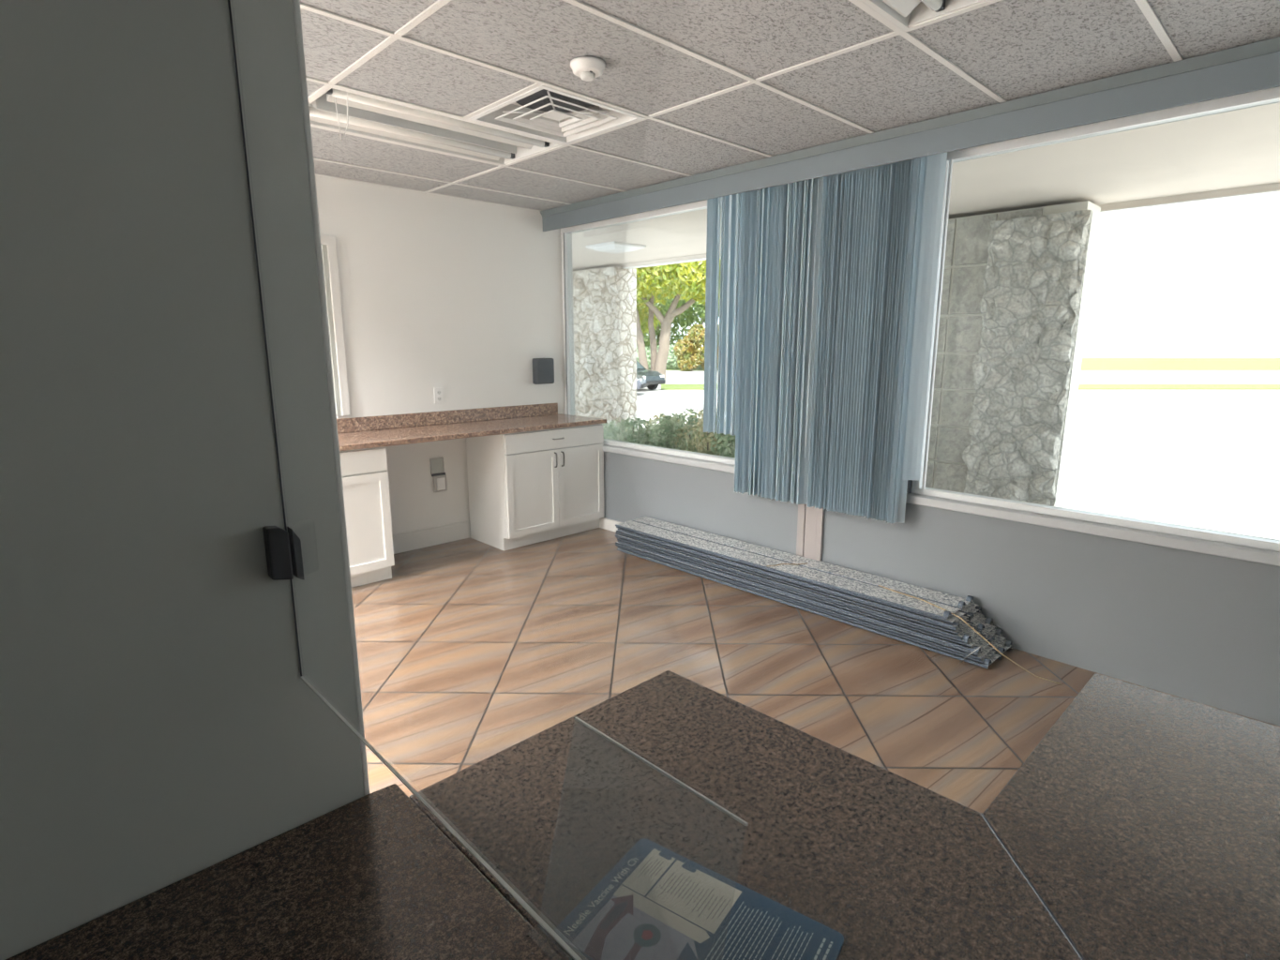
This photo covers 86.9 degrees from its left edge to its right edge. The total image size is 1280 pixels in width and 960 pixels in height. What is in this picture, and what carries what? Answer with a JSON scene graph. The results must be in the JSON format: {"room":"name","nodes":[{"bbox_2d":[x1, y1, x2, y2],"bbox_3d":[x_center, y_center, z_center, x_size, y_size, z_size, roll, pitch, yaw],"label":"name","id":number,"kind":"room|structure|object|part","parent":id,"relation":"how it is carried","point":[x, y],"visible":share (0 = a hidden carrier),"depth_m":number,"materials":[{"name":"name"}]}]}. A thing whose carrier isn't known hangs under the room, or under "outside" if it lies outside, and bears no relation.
{"room":"reception area","nodes":[
{"label":"reception area","id":0,"kind":"room"},
{"bbox_2d":[0,0,364,959],"bbox_3d":[-1.210,0.155,0.405,1.966,2.537,0.115,-11,16,-43],"label":"wall partition","id":1,"kind":"structure","parent":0,"point":[160,725],"depth_m":0.86,"materials":[{"name":"grey paint"}]},
{"bbox_2d":[292,0,369,796],"bbox_3d":[-0.498,0.020,1.077,0.009,2.537,0.116,-11,16,-43],"label":"trim","id":2,"kind":"structure","parent":1,"relation":"attached to","point":[296,3],"depth_m":1.00,"materials":[{"name":"grey paint"}]},
{"bbox_2d":[227,0,582,959],"bbox_3d":[0.185,-0.188,0.176,0.042,1.300,2.046,-11,16,-43],"label":"glass screen","id":3,"kind":"object","parent":1,"relation":"attached to","point":[283,551],"visible":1,"depth_m":0.95,"materials":[{"name":"glass"}]},
{"bbox_2d":[315,175,575,535],"bbox_3d":[-2.571,-0.660,4.047,5.420,2.900,0.150,-11,16,-43],"label":"wall","id":4,"kind":"structure","parent":0,"point":[459,296],"depth_m":4.95,"materials":[{"name":"white paint"}]},
{"bbox_2d":[320,234,350,416],"bbox_3d":[-2.224,-0.952,4.207,0.737,1.150,0.022,-11,16,-43],"label":"window","id":5,"kind":"structure","parent":4,"relation":"in","point":[328,243],"depth_m":4.42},
{"bbox_2d":[391,519,470,554],"bbox_3d":[-1.855,0.480,4.862,1.410,0.143,0.016,-11,16,-43],"label":"baseboard","id":6,"kind":"structure","parent":4,"relation":"attached to","point":[407,541],"depth_m":5.11,"materials":[{"name":"white wood"}]},
{"bbox_2d":[429,456,447,492],"bbox_3d":[-1.521,-0.041,5.071,0.124,0.261,0.036,-11,16,-43],"label":"outlet","id":7,"kind":"object","parent":4,"relation":"attached to","point":[437,469],"visible":1,"depth_m":5.06,"materials":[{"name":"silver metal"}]},
{"bbox_2d":[436,477,445,490],"bbox_3d":[-1.497,0.029,5.087,0.065,0.090,0.006,-11,16,-43],"label":"socket","id":8,"kind":"object","parent":7,"relation":"attached to","point":[441,481],"depth_m":5.08,"materials":[{"name":"white plastic"}]},
{"bbox_2d":[433,387,443,404],"bbox_3d":[-1.488,-0.625,4.999,0.072,0.120,0.016,-11,16,-43],"label":"wall outlet","id":9,"kind":"object","parent":4,"relation":"attached to","point":[438,391],"visible":1,"depth_m":4.99,"materials":[{"name":"white plastic"}]},
{"bbox_2d":[336,403,557,433],"bbox_3d":[-1.612,-0.440,4.911,2.517,0.096,0.020,-11,16,-43],"label":"backsplash","id":10,"kind":"structure","parent":4,"relation":"attached to","point":[417,419],"depth_m":5.02,"materials":[{"name":"brown stone"}]},
{"bbox_2d":[532,358,554,384],"bbox_3d":[-0.796,-0.900,5.582,0.182,0.210,0.074,-11,16,-43],"label":"paper towel dispenser","id":11,"kind":"object","parent":4,"relation":"attached to","point":[543,368],"visible":1,"depth_m":5.55,"materials":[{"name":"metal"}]},
{"bbox_2d":[572,266,636,439],"bbox_3d":[-1.095,-1.343,9.836,0.432,3.160,2.637,-11,16,-43],"label":"stone pier","id":12,"kind":"object","parent":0,"point":[604,299],"visible":0.26,"depth_m":8.91,"materials":[{"name":"white stone"}]},
{"bbox_2d":[300,0,1279,211],"bbox_3d":[-0.275,-1.359,1.452,5.150,0.021,6.502,-11,16,-43],"label":"ceiling","id":13,"kind":"structure","parent":0,"point":[715,84],"depth_m":2.55,"materials":[{"name":"tile"}]},
{"bbox_2d":[308,86,563,165],"bbox_3d":[-1.034,-1.713,3.391,1.196,0.284,0.586,-11,16,-43],"label":"ceiling light","id":14,"kind":"object","parent":13,"relation":"attached to","point":[339,110],"visible":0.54,"depth_m":3.38,"materials":[{"name":"metal"}]},
{"bbox_3d":[-1.461,-1.710,2.972,0.010,0.101,0.566,-11,16,-43],"label":"plate","id":15,"kind":"part","parent":14,"relation":"part of","materials":[{"name":"metal"}]},
{"bbox_3d":[-0.607,-1.872,3.778,0.010,0.101,0.566,-11,16,-43],"label":"plate","id":16,"kind":"part","parent":14,"relation":"part of","materials":[{"name":"metal"}]},
{"bbox_2d":[468,85,644,144],"bbox_3d":[-0.391,-1.741,3.153,0.586,0.110,0.586,-11,16,-43],"label":"ceiling vent","id":17,"kind":"object","parent":13,"relation":"in","point":[543,112],"visible":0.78,"depth_m":3.23,"materials":[{"name":"white metal"}]},
{"bbox_3d":[-0.391,-1.705,3.160,0.104,0.004,0.104,-11,16,-43],"label":"plate","id":18,"kind":"part","parent":17,"relation":"part of","materials":[{"name":"white metal"}]},
{"bbox_2d":[570,56,604,81],"bbox_3d":[-0.197,-1.542,2.552,0.132,0.056,0.132,-11,16,-43],"label":"smoke detector","id":19,"kind":"object","parent":13,"relation":"attached to","point":[588,68],"visible":1,"depth_m":2.52,"materials":[{"name":"white plastic"}]},
{"bbox_2d":[859,0,986,30],"bbox_3d":[0.658,-1.449,1.651,1.196,0.117,0.586,-11,16,-43],"label":"ceiling light","id":20,"kind":"object","parent":13,"relation":"attached to","point":[904,14],"visible":1,"depth_m":2.16,"materials":[{"name":"metal"}]},
{"bbox_3d":[1.085,-1.526,2.055,0.010,0.101,0.566,-11,16,-43],"label":"plate","id":21,"kind":"part","parent":20,"relation":"part of","materials":[{"name":"metal"}]},
{"bbox_2d":[351,527,1279,813],"bbox_3d":[-0.359,1.169,2.049,5.150,0.100,6.260,-11,16,-43],"label":"floor","id":22,"kind":"structure","parent":0,"point":[472,650],"depth_m":3.19,"materials":[{"name":"tile"}]},
{"bbox_2d":[5,783,563,959],"bbox_3d":[-0.458,1.087,0.275,1.417,0.760,1.374,-11,16,-43],"label":"countertop","id":23,"kind":"structure","parent":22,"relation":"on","point":[371,877],"depth_m":0.91,"materials":[{"name":"brown stone"}]},
{"bbox_2d":[339,446,394,587],"bbox_3d":[-1.966,0.219,4.290,0.562,0.881,0.545,-11,16,-43],"label":"base cabinet","id":24,"kind":"object","parent":22,"relation":"on","point":[364,472],"visible":0.49,"depth_m":4.19,"materials":[{"name":"white paint"}]},
{"bbox_3d":[-1.784,-0.094,4.034,0.550,0.140,0.020,-11,16,-43],"label":"drawer","id":25,"kind":"part","parent":24,"relation":"part of","materials":[{"name":"white paint"}]},
{"bbox_3d":[-1.784,0.285,4.110,0.550,0.613,0.020,-11,16,-43],"label":"door","id":26,"kind":"part","parent":24,"relation":"part of","materials":[{"name":"white paint"}]},
{"bbox_2d":[466,423,604,550],"bbox_3d":[-0.801,0.002,5.368,0.930,0.881,0.578,-11,16,-43],"label":"base cabinet","id":27,"kind":"object","parent":22,"relation":"on","point":[527,488],"visible":0.99,"depth_m":5.12,"materials":[{"name":"white paint"}]},
{"bbox_2d":[336,403,606,451],"bbox_3d":[-1.394,-0.385,4.727,2.566,0.130,0.599,-11,16,-43],"label":"countertop","id":28,"kind":"structure","parent":27,"relation":"on","point":[353,433],"depth_m":4.84,"materials":[{"name":"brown stone"}]},
{"bbox_3d":[-0.796,0.097,5.043,0.458,0.613,0.020,-11,16,-43],"label":"door","id":29,"kind":"part","parent":27,"relation":"part of","materials":[{"name":"white paint"}]},
{"bbox_3d":[-0.630,-0.313,5.124,0.918,0.140,0.020,-11,16,-43],"label":"drawer","id":30,"kind":"part","parent":27,"relation":"part of","materials":[{"name":"white paint"}]},
{"bbox_3d":[-0.588,-0.159,5.159,0.011,0.121,0.034,-11,16,-43],"label":"handle","id":31,"kind":"part","parent":27,"relation":"part of","materials":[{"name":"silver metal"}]},
{"bbox_3d":[-0.464,0.034,5.356,0.458,0.613,0.020,-11,16,-43],"label":"door","id":32,"kind":"part","parent":27,"relation":"part of","materials":[{"name":"white paint"}]},
{"bbox_2d":[617,548,1012,668],"bbox_3d":[0.851,0.665,4.182,0.347,0.051,2.583,-11,16,-43],"label":"panel","id":33,"kind":"object","parent":22,"relation":"on","point":[1008,644],"visible":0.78,"depth_m":3.61,"materials":[{"name":"metal"}]},
{"bbox_2d":[617,546,1006,663],"bbox_3d":[0.847,0.660,4.190,0.347,0.027,2.557,-11,16,-43],"label":"panel","id":34,"kind":"object","parent":33,"relation":"on","point":[1002,642],"visible":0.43,"depth_m":3.64,"materials":[{"name":"metal"}]},
{"bbox_2d":[615,543,1006,661],"bbox_3d":[0.833,0.644,4.193,0.347,0.027,2.565,-11,16,-43],"label":"panel","id":35,"kind":"object","parent":34,"relation":"on","point":[980,655],"visible":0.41,"depth_m":3.65,"materials":[{"name":"metal"}]},
{"bbox_2d":[615,542,1003,656],"bbox_3d":[0.827,0.617,4.194,0.347,0.051,2.547,-11,16,-43],"label":"panel","id":36,"kind":"object","parent":35,"relation":"on","point":[999,633],"visible":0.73,"depth_m":3.67,"materials":[{"name":"metal"}]},
{"bbox_2d":[617,541,996,651],"bbox_3d":[0.831,0.614,4.195,0.347,0.027,2.509,-11,16,-43],"label":"panel","id":37,"kind":"object","parent":36,"relation":"on","point":[978,643],"visible":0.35,"depth_m":3.70,"materials":[{"name":"metal"}]},
{"bbox_2d":[617,538,996,648],"bbox_3d":[0.823,0.597,4.199,0.347,0.027,2.502,-11,16,-43],"label":"panel","id":38,"kind":"object","parent":37,"relation":"on","point":[973,640],"visible":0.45,"depth_m":3.67,"materials":[{"name":"metal"}]},
{"bbox_2d":[615,536,993,644],"bbox_3d":[0.811,0.569,4.206,0.347,0.051,2.500,-11,16,-43],"label":"panel","id":39,"kind":"object","parent":38,"relation":"on","point":[984,624],"visible":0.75,"depth_m":3.54,"materials":[{"name":"metal"}]},
{"bbox_2d":[614,534,986,639],"bbox_3d":[0.797,0.564,4.212,0.347,0.027,2.470,-11,16,-43],"label":"panel","id":40,"kind":"object","parent":39,"relation":"on","point":[966,630],"visible":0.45,"depth_m":3.75,"materials":[{"name":"metal"}]},
{"bbox_2d":[615,532,984,635],"bbox_3d":[0.795,0.548,4.218,0.347,0.027,2.455,-11,16,-43],"label":"panel","id":41,"kind":"object","parent":40,"relation":"on","point":[976,617],"visible":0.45,"depth_m":3.70,"materials":[{"name":"metal"}]},
{"bbox_2d":[616,530,981,632],"bbox_3d":[0.793,0.521,4.215,0.347,0.051,2.434,-11,16,-43],"label":"panel","id":42,"kind":"object","parent":41,"relation":"on","point":[971,614],"visible":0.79,"depth_m":3.74,"materials":[{"name":"metal"}]},
{"bbox_2d":[617,528,981,628],"bbox_3d":[0.797,0.518,4.211,0.347,0.027,2.417,-11,16,-43],"label":"panel","id":43,"kind":"object","parent":42,"relation":"on","point":[973,610],"visible":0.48,"depth_m":3.75,"materials":[{"name":"metal"}]},
{"bbox_2d":[616,527,978,624],"bbox_3d":[0.786,0.501,4.220,0.347,0.027,2.420,-11,16,-43],"label":"panel","id":44,"kind":"object","parent":43,"relation":"on","point":[950,620],"visible":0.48,"depth_m":3.63,"materials":[{"name":"metal"}]},
{"bbox_2d":[615,516,974,619],"bbox_3d":[0.774,0.473,4.224,0.347,0.051,2.398,-11,16,-43],"label":"panel","id":45,"kind":"object","parent":44,"relation":"on","point":[843,579],"visible":0.99,"depth_m":3.96,"materials":[{"name":"stone"}]},
{"bbox_2d":[767,562,807,566],"bbox_3d":[0.874,0.520,4.048,0.269,0.036,0.027,-2,11,-8],"label":"twine","id":46,"kind":"object","parent":45,"relation":"on","point":[806,563],"visible":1,"depth_m":4.05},
{"bbox_2d":[409,670,1279,959],"bbox_3d":[0.549,0.903,1.193,1.332,0.760,1.333,-11,16,-43],"label":"countertop","id":47,"kind":"structure","parent":22,"relation":"on","point":[1144,824],"depth_m":1.05,"materials":[{"name":"brown stone"}]},
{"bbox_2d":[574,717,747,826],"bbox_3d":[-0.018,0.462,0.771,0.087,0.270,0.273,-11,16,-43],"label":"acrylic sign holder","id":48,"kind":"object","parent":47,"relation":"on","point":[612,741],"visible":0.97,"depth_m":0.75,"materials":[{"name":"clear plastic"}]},
{"bbox_2d":[554,838,843,959],"bbox_3d":[0.074,0.579,0.860,0.312,0.006,0.207,8,14,34],"label":"leaflet","id":49,"kind":"object","parent":47,"relation":"on","point":[655,903],"visible":1,"depth_m":0.88,"materials":[{"name":"blue paper"}]},
{"bbox_3d":[-0.013,0.584,0.823,0.012,0.001,0.050,6,13,29],"label":"badge stem","id":50,"kind":"part","parent":49,"relation":"part of","materials":[{"name":"paper"}]},
{"bbox_2d":[637,858,730,918],"bbox_3d":[0.041,0.567,0.907,0.130,0.001,0.112,8,14,34],"label":"print","id":51,"kind":"object","parent":49,"relation":"on","point":[667,888],"depth_m":0.92},
{"bbox_2d":[705,902,832,959],"bbox_3d":[0.143,0.587,0.809,0.121,0.001,0.175,8,14,34],"label":"print","id":52,"kind":"object","parent":49,"relation":"on","point":[739,930],"depth_m":0.86},
{"bbox_2d":[878,585,1061,684],"bbox_3d":[1.550,0.753,3.322,0.129,0.213,0.924,-9,15,-39],"label":"twine","id":53,"kind":"object","parent":22,"relation":"on","point":[879,585],"visible":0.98,"depth_m":3.17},
{"bbox_2d":[959,631,996,662],"bbox_3d":[1.607,0.800,3.190,0.158,0.169,0.057,1,11,4],"label":"wire","id":54,"kind":"object","parent":22,"relation":"on","point":[996,631],"visible":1,"depth_m":3.17,"materials":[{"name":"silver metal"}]},
{"bbox_2d":[561,86,1279,726],"bbox_3d":[1.592,-0.263,3.592,0.150,3.600,6.380,-11,16,-43],"label":"wall","id":55,"kind":"structure","parent":0,"point":[1203,628],"depth_m":3.21,"materials":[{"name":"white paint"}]},
{"bbox_2d":[599,517,621,532],"bbox_3d":[-0.246,0.369,5.539,0.022,0.095,1.260,-11,16,-43],"label":"baseboard","id":56,"kind":"structure","parent":55,"relation":"attached to","point":[605,523],"depth_m":5.54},
{"bbox_2d":[560,196,735,465],"bbox_3d":[0.219,-1.045,4.872,0.072,1.730,2.443,-11,16,-43],"label":"window","id":57,"kind":"structure","parent":55,"relation":"in","point":[565,233],"depth_m":5.42,"materials":[{"name":"white metal"}]},
{"bbox_2d":[703,176,823,504],"bbox_3d":[0.722,-0.834,4.144,0.089,1.896,0.811,-11,16,-43],"label":"vertical blind","id":58,"kind":"object","parent":55,"relation":"attached to","point":[766,248],"visible":0.8,"depth_m":4.09,"materials":[{"name":"blue fabric"}]},
{"bbox_2d":[796,503,824,561],"bbox_3d":[1.047,0.358,4.169,0.025,0.655,0.175,-11,16,-43],"label":"trim","id":59,"kind":"structure","parent":55,"relation":"attached to","point":[810,521],"depth_m":4.16,"materials":[{"name":"white wood"}]},
{"bbox_2d":[804,151,947,524],"bbox_3d":[1.239,-0.726,3.607,0.111,1.898,0.701,-11,16,-43],"label":"vertical blind","id":60,"kind":"object","parent":55,"relation":"attached to","point":[880,225],"visible":0.81,"depth_m":3.59,"materials":[{"name":"blue fabric"}]},
{"bbox_2d":[906,480,912,493],"bbox_3d":[1.295,-0.828,3.792,0.110,1.730,0.645,-11,16,-43],"label":"trim","id":61,"kind":"structure","parent":55,"relation":"attached to","point":[910,482],"depth_m":3.70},
{"bbox_2d":[540,36,1279,216],"bbox_3d":[1.433,-1.689,3.235,0.175,0.037,6.260,-11,16,-43],"label":"trim","id":62,"kind":"structure","parent":55,"relation":"attached to","point":[1272,45],"depth_m":3.03,"materials":[{"name":"grey paint"}]},
{"bbox_2d":[542,50,1279,231],"bbox_3d":[1.442,-1.616,3.258,0.150,0.115,6.260,-11,16,-43],"label":"beam","id":63,"kind":"structure","parent":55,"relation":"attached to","point":[1260,72],"depth_m":3.05,"materials":[{"name":"grey paint"}]},
{"bbox_2d":[602,444,1279,566],"bbox_3d":[1.313,0.057,3.892,0.130,0.045,5.660,-11,16,-43],"label":"window sill","id":64,"kind":"structure","parent":55,"relation":"attached to","point":[1190,544],"depth_m":3.13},
{"bbox_2d":[911,86,1279,551],"bbox_3d":[2.402,-0.598,2.646,0.078,1.730,2.583,-11,16,-43],"label":"window","id":65,"kind":"structure","parent":55,"relation":"in","point":[1270,96],"depth_m":3.05,"materials":[{"name":"white metal"}]},
{"bbox_2d":[925,200,1100,507],"bbox_3d":[2.777,-0.481,5.520,0.360,3.170,1.240,-11,16,-43],"label":"pillar","id":66,"kind":"structure","parent":0,"point":[972,233],"depth_m":5.34,"materials":[{"name":"grey stone"}]},
{"bbox_2d":[622,189,1279,269],"bbox_3d":[1.107,-2.442,7.322,0.120,0.008,14.500,-11,16,-43],"label":"trim","id":67,"kind":"structure","parent":66,"relation":"attached to","point":[1271,192],"depth_m":4.69,"materials":[{"name":"white paint"}]},
{"bbox_2d":[962,209,1092,506],"bbox_3d":[2.840,-0.370,5.140,0.126,3.100,0.683,-11,16,-43],"label":"stone wall","id":68,"kind":"structure","parent":0,"point":[1033,278],"depth_m":5.00,"materials":[{"name":"grey stone"}]},
{"bbox_3d":[-0.413,-1.668,1.447,5.270,0.100,6.530,-11,16,-43],"label":"roof","id":69,"kind":"structure","parent":0,"visible":0},
{"bbox_2d":[572,182,1279,271],"bbox_3d":[0.203,-2.467,6.429,2.610,0.395,14.500,-11,16,-43],"label":"fascia","id":70,"kind":"object","parent":69,"relation":"attached to","point":[1275,186],"depth_m":4.68,"materials":[{"name":"white paint"}]},
{"bbox_2d":[572,102,1279,270],"bbox_3d":[0.235,-2.353,6.484,2.400,0.060,14.500,-11,16,-43],"label":"soffit","id":71,"kind":"structure","parent":70,"relation":"attached to","point":[1239,148],"depth_m":4.09,"materials":[{"name":"white paint"}]},
{"bbox_2d":[586,240,646,254],"bbox_3d":[-0.251,-2.394,6.990,0.440,0.057,0.440,-11,16,-43],"label":"soffit light","id":72,"kind":"object","parent":71,"relation":"attached to","point":[613,247],"visible":1,"depth_m":6.88,"materials":[{"name":"white plastic"}]},
{"bbox_3d":[-0.251,-2.411,6.987,0.440,0.022,0.440,-11,16,-43],"label":"plate","id":73,"kind":"part","parent":72,"relation":"part of","materials":[{"name":"white plastic"}]},
{"label":"outside","id":74,"kind":"structure","parent":0,"visible":0},
{"bbox_2d":[636,357,1279,540],"bbox_3d":[24.011,-13.234,77.563,136.300,0.200,200.000,-11,16,-43],"label":"ground","id":75,"kind":"structure","parent":74,"point":[1210,459],"depth_m":13.91,"materials":[{"name":"white"}]},
{"bbox_2d":[636,374,647,389],"bbox_3d":[-2.022,-4.644,30.178,4.580,1.620,2.040,2,11,8],"label":"car","id":76,"kind":"object","parent":75,"relation":"on","point":[641,383],"visible":0.16,"depth_m":29.37,"materials":[{"name":"silver metal"}]},
{"bbox_2d":[636,299,659,349],"bbox_3d":[-2.121,-15.480,64.709,8.020,9.281,9.637,-11,16,-43],"label":"tree","id":77,"kind":"object","parent":75,"relation":"on","point":[646,338],"visible":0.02,"depth_m":64.15,"materials":[{"name":"green plant"}]},
{"bbox_2d":[636,361,665,390],"bbox_3d":[-1.002,-5.335,33.614,4.580,1.620,2.040,10,15,41],"label":"car","id":78,"kind":"object","parent":75,"relation":"on","point":[654,378],"visible":0.17,"depth_m":32.55,"materials":[{"name":"black paint"}]},
{"bbox_2d":[636,345,679,369],"bbox_3d":[1.418,-10.646,59.080,5.373,2.390,2.643,0,11,1],"label":"bush","id":79,"kind":"object","parent":75,"relation":"on","point":[648,352],"visible":0.16,"depth_m":58.36,"materials":[{"name":"green plant"}]},
{"bbox_2d":[634,258,720,380],"bbox_3d":[2.235,-10.528,37.156,13.734,11.162,7.191,-1,11,-4],"label":"tree","id":80,"kind":"object","parent":75,"relation":"on","point":[692,273],"visible":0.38,"depth_m":36.91,"materials":[{"name":"green plant"}]},
{"bbox_3d":[2.235,-11.916,36.878,13.734,8.330,7.191,-1,11,-4],"label":"crown","id":81,"kind":"part","parent":80,"relation":"part of","materials":[{"name":"green plant"}]},
{"bbox_2d":[665,345,702,369],"bbox_3d":[4.081,-10.654,59.090,5.277,2.433,2.615,0,11,0],"label":"bush","id":82,"kind":"object","parent":75,"relation":"on","point":[670,353],"visible":0.1,"depth_m":58.32,"materials":[{"name":"green plant"}]},
{"bbox_2d":[673,324,705,371],"bbox_3d":[4.222,-10.661,54.992,3.044,3.978,1.863,0,11,0],"label":"bush","id":83,"kind":"object","parent":75,"relation":"on","point":[689,356],"visible":0.96,"depth_m":54.57,"materials":[{"name":"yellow plant"}]},
{"bbox_2d":[699,324,719,370],"bbox_3d":[6.130,-10.916,55.957,3.122,3.974,1.775,0,11,-2],"label":"bush","id":84,"kind":"object","parent":75,"relation":"on","point":[702,363],"visible":0.07,"depth_m":55.60,"materials":[{"name":"green plant"}]},
{"bbox_3d":[-0.750,0.646,7.322,1.298,0.250,6.800,-11,16,-43],"label":"planter bed","id":85,"kind":"object","parent":75,"relation":"on","visible":0},
{"bbox_2d":[602,418,638,441],"bbox_3d":[-0.222,-0.042,7.084,0.781,1.197,0.747,-11,16,-43],"label":"shrub","id":86,"kind":"object","parent":85,"relation":"on","point":[609,433],"visible":0.2,"depth_m":7.07,"materials":[{"name":"green plant"}]},
{"bbox_2d":[617,417,662,446],"bbox_3d":[-0.021,0.091,6.140,0.638,1.306,0.622,4,12,20],"label":"shrub","id":87,"kind":"object","parent":85,"relation":"on","point":[641,432],"visible":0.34,"depth_m":6.09,"materials":[{"name":"green plant"}]},
{"bbox_2d":[645,413,692,447],"bbox_3d":[0.349,-0.009,6.622,0.757,1.314,0.785,-11,16,-43],"label":"shrub","id":88,"kind":"object","parent":85,"relation":"on","point":[655,415],"visible":0.03,"depth_m":6.38,"materials":[{"name":"green plant"}]},
{"bbox_2d":[644,407,706,451],"bbox_3d":[0.304,0.081,5.874,0.642,1.432,0.666,2,12,11],"label":"shrub","id":89,"kind":"object","parent":85,"relation":"on","point":[665,438],"visible":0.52,"depth_m":5.66,"materials":[{"name":"green plant"}]},
{"bbox_2d":[674,405,730,454],"bbox_3d":[0.530,0.115,5.557,0.686,1.489,0.694,-11,16,-43],"label":"shrub","id":90,"kind":"object","parent":85,"relation":"on","point":[706,439],"visible":0.25,"depth_m":5.25,"materials":[{"name":"green plant"}]},
{"bbox_2d":[690,408,717,446],"bbox_3d":[0.761,0.011,6.190,0.743,1.444,0.775,-11,16,-43],"label":"shrub","id":91,"kind":"object","parent":85,"relation":"on","point":[699,412],"visible":0.02,"depth_m":6.10,"materials":[{"name":"green plant"}]},
{"bbox_2d":[709,430,735,458],"bbox_3d":[0.834,0.206,5.203,0.698,1.450,0.662,-11,16,-43],"label":"shrub","id":92,"kind":"object","parent":85,"relation":"on","point":[729,441],"visible":0.15,"depth_m":5.00,"materials":[{"name":"green plant"}]},
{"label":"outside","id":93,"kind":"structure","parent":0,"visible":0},
{"bbox_2d":[649,358,1279,370],"bbox_3d":[-19.830,-19.536,108.273,247.952,0.060,238.759,-11,16,-43],"label":"lawn","id":94,"kind":"structure","parent":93,"point":[1087,364],"depth_m":73.90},
{"bbox_2d":[644,292,697,354],"bbox_3d":[2.010,-16.503,70.694,10.024,12.876,8.250,-11,16,-43],"label":"tree","id":95,"kind":"object","parent":94,"relation":"on","point":[673,330],"visible":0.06,"depth_m":70.19,"materials":[{"name":"green plant"}]},
{"bbox_2d":[655,282,719,345],"bbox_3d":[5.619,-14.794,63.812,10.194,10.794,7.306,-5,12,-22],"label":"tree","id":96,"kind":"object","parent":94,"relation":"on","point":[691,315],"visible":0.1,"depth_m":62.21,"materials":[{"name":"green plant"}]},
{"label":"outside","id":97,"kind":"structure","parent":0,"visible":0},
{"bbox_2d":[661,384,1279,390],"bbox_3d":[26.469,-4.864,35.232,50.888,0.060,4.000,0,11,0],"label":"lawn","id":98,"kind":"structure","parent":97,"point":[663,386],"depth_m":34.74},
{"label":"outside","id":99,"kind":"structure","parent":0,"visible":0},
{"bbox_2d":[658,370,1279,385],"bbox_3d":[-10.456,-9.280,57.294,130.738,0.030,125.891,-11,16,-43],"label":"road","id":100,"kind":"structure","parent":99,"point":[672,377],"depth_m":45.21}
]}

